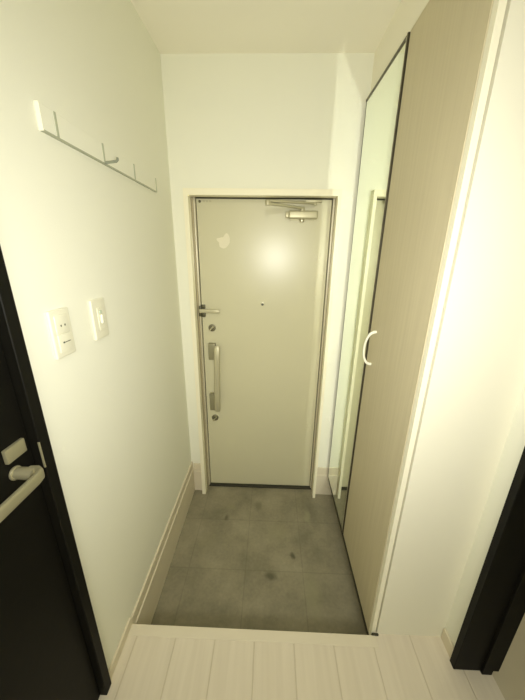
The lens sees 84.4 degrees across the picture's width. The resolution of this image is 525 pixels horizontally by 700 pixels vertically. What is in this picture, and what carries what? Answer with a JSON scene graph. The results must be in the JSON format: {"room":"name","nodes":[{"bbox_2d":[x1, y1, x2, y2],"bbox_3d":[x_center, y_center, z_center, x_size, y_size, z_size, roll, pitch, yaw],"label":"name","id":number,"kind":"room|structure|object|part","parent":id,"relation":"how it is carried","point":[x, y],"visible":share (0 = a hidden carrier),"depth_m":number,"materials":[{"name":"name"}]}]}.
{"room":"apartment entryway","nodes":[
{"label":"apartment entryway","id":0,"kind":"room"},
{"bbox_2d":[0,0,190,668],"bbox_3d":[-0.604,0.551,-0.509,0.100,2.460,5.050,1,18,1],"label":"wall","id":1,"kind":"structure","parent":0,"point":[75,230],"depth_m":0.90,"materials":[{"name":"white paint"}]},
{"bbox_2d":[0,246,110,699],"bbox_3d":[-0.541,0.315,0.287,0.173,1.990,0.818,1,18,1],"label":"door","id":2,"kind":"structure","parent":1,"relation":"in","point":[51,648],"depth_m":0.66,"materials":[{"name":"black wood"}]},
{"bbox_3d":[-0.501,0.260,0.611,0.045,0.030,0.030,1,18,1],"label":"lever handle","id":3,"kind":"part","parent":2,"relation":"part of","materials":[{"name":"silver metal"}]},
{"bbox_3d":[-0.503,0.239,0.660,0.004,0.068,0.002,1,18,1],"label":"strike plate","id":4,"kind":"part","parent":2,"relation":"part of","materials":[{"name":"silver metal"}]},
{"bbox_2d":[45,307,75,359],"bbox_3d":[-0.502,-0.043,0.726,0.012,0.120,0.070,1,18,1],"label":"wall switch","id":5,"kind":"object","parent":1,"relation":"attached to","point":[58,320],"visible":1,"depth_m":0.71,"materials":[{"name":"beige plastic"}]},
{"bbox_2d":[33,100,156,191],"bbox_3d":[-0.462,-0.623,0.961,0.053,0.056,0.678,1,18,1],"label":"hook rail","id":6,"kind":"object","parent":1,"relation":"attached to","point":[50,123],"visible":1,"depth_m":0.80,"materials":[{"name":"white"}]},
{"bbox_2d":[88,297,108,340],"bbox_3d":[-0.494,-0.096,0.884,0.017,0.120,0.070,1,18,1],"label":"wall switch","id":7,"kind":"object","parent":1,"relation":"attached to","point":[96,306],"visible":1,"depth_m":0.87,"materials":[{"name":"beige plastic"}]},
{"bbox_2d":[108,461,194,678],"bbox_3d":[-0.504,1.046,1.527,0.014,0.250,1.086,1,18,1],"label":"baseboard","id":8,"kind":"structure","parent":1,"relation":"attached to","point":[143,612],"depth_m":1.43,"materials":[{"name":"beige wood"}]},
{"bbox_2d":[151,476,366,634],"bbox_3d":[0.138,1.172,1.730,1.493,0.100,1.138,1,18,1],"label":"floor","id":9,"kind":"structure","parent":0,"point":[275,559],"depth_m":1.56,"materials":[{"name":"grey tile"}]},
{"bbox_2d":[130,0,400,53],"bbox_3d":[0.607,-0.622,-0.988,2.493,0.100,5.150,1,18,1],"label":"ceiling","id":10,"kind":"structure","parent":0,"point":[174,26],"depth_m":1.14,"materials":[{"name":"paint"}]},
{"bbox_2d":[160,53,374,466],"bbox_3d":[0.219,-0.189,1.774,1.393,2.460,0.200,1,18,1],"label":"wall","id":11,"kind":"structure","parent":0,"point":[236,120],"depth_m":1.40,"materials":[{"name":"white paint"}]},
{"bbox_2d":[193,463,201,489],"bbox_3d":[-0.450,0.892,2.039,0.062,0.222,0.014,1,18,1],"label":"baseboard","id":12,"kind":"structure","parent":11,"relation":"attached to","point":[197,467],"depth_m":2.03,"materials":[{"name":"beige wood"}]},
{"bbox_2d":[183,188,341,497],"bbox_3d":[-0.015,0.098,1.771,0.787,1.911,0.171,1,18,1],"label":"door","id":13,"kind":"structure","parent":11,"relation":"in","point":[263,261],"depth_m":1.73,"materials":[{"name":"paint"}]},
{"bbox_3d":[-0.307,-0.226,1.690,0.121,0.024,0.012,1,18,1],"label":"guard arm","id":14,"kind":"part","parent":13,"relation":"part of","materials":[{"name":"beige paint"}]},
{"bbox_3d":[-0.309,0.007,1.781,0.044,0.104,0.034,1,18,1],"label":"pull handle","id":15,"kind":"part","parent":13,"relation":"part of","materials":[{"name":"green metal"}]},
{"bbox_3d":[-0.317,0.334,1.889,0.048,0.116,0.034,1,18,1],"label":"handle mount","id":16,"kind":"part","parent":13,"relation":"part of","materials":[{"name":"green metal"}]},
{"bbox_3d":[0.118,-0.729,1.465,0.226,0.036,0.026,-8,20,-24],"label":"closer arm","id":17,"kind":"part","parent":13,"relation":"part of","materials":[{"name":"beige paint"}]},
{"bbox_2d":[315,467,331,494],"bbox_3d":[0.577,0.916,2.012,0.420,0.222,0.014,1,18,1],"label":"baseboard","id":18,"kind":"structure","parent":11,"relation":"attached to","point":[322,483],"depth_m":2.01,"materials":[{"name":"beige wood"}]},
{"bbox_2d":[98,614,524,699],"bbox_3d":[0.564,1.735,-0.607,2.493,0.120,4.200,1,18,1],"label":"floor","id":19,"kind":"structure","parent":0,"point":[147,667],"depth_m":1.01,"materials":[{"name":"beige wood"}]},
{"bbox_2d":[128,624,377,647],"bbox_3d":[-0.045,1.197,1.147,0.958,0.213,0.037,1,18,1],"label":"step edge","id":20,"kind":"structure","parent":19,"relation":"attached to","point":[355,640],"depth_m":1.11,"materials":[{"name":"laminate"}]},
{"bbox_2d":[371,0,428,90],"bbox_3d":[0.648,-1.092,0.885,0.330,0.177,0.896,1,18,1],"label":"wall","id":21,"kind":"structure","parent":0,"point":[408,12],"depth_m":1.06,"materials":[{"name":"paint"}]},
{"bbox_2d":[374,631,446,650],"bbox_3d":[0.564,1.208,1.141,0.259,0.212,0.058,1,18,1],"label":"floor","id":22,"kind":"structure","parent":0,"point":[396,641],"depth_m":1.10,"materials":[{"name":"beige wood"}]},
{"bbox_2d":[376,0,524,636],"bbox_3d":[0.585,0.033,0.777,0.251,2.248,0.016,1,18,1],"label":"wall","id":23,"kind":"structure","parent":0,"point":[476,380],"depth_m":0.78,"materials":[{"name":"white paint"}]},
{"bbox_2d":[328,0,507,635],"bbox_3d":[0.602,0.009,1.235,0.387,2.132,0.918,1,18,1],"label":"cabinet","id":24,"kind":"object","parent":23,"relation":"attached to","point":[424,114],"visible":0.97,"depth_m":0.95,"materials":[{"name":"beige wood"}]},
{"bbox_3d":[0.460,-0.132,1.645,0.002,2.099,0.004,1,18,1],"label":"frame","id":25,"kind":"part","parent":24,"relation":"part of","materials":[{"name":"brown metal"}]},
{"bbox_2d":[328,41,405,525],"bbox_3d":[0.457,-0.072,1.453,0.002,2.094,0.398,1,18,1],"label":"mirror glass","id":26,"kind":"object","parent":24,"relation":"on","point":[382,102],"depth_m":1.33,"materials":[{"name":"silver mirror"}]},
{"bbox_3d":[0.429,-0.007,1.173,0.043,0.151,0.024,1,18,1],"label":"handle","id":27,"kind":"part","parent":24,"relation":"part of","materials":[{"name":"white plastic"}]},
{"bbox_3d":[0.467,-0.070,1.444,0.019,2.107,0.424,1,18,1],"label":"mirror door","id":28,"kind":"part","parent":24,"relation":"part of","materials":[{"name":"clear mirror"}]},
{"bbox_3d":[0.469,-1.070,1.124,0.005,0.008,0.407,1,18,1],"label":"frame","id":29,"kind":"part","parent":24,"relation":"part of","materials":[{"name":"brown metal"}]},
{"bbox_2d":[446,384,524,646],"bbox_3d":[0.711,0.753,-1.064,0.130,2.460,3.954,1,18,1],"label":"wall","id":30,"kind":"structure","parent":0,"point":[514,446],"depth_m":0.89,"materials":[{"name":"white paint"}]},
{"bbox_2d":[441,628,453,657],"bbox_3d":[0.690,1.091,1.076,0.009,0.055,0.067,1,18,1],"label":"baseboard","id":31,"kind":"structure","parent":30,"relation":"attached to","point":[447,642],"depth_m":1.07,"materials":[{"name":"beige wood"}]},
{"bbox_2d":[450,447,524,674],"bbox_3d":[0.758,0.312,0.349,0.159,1.990,0.821,1,18,1],"label":"door frame","id":32,"kind":"structure","parent":30,"relation":"in","point":[495,612],"depth_m":0.91,"materials":[{"name":"black wood"}]}
]}

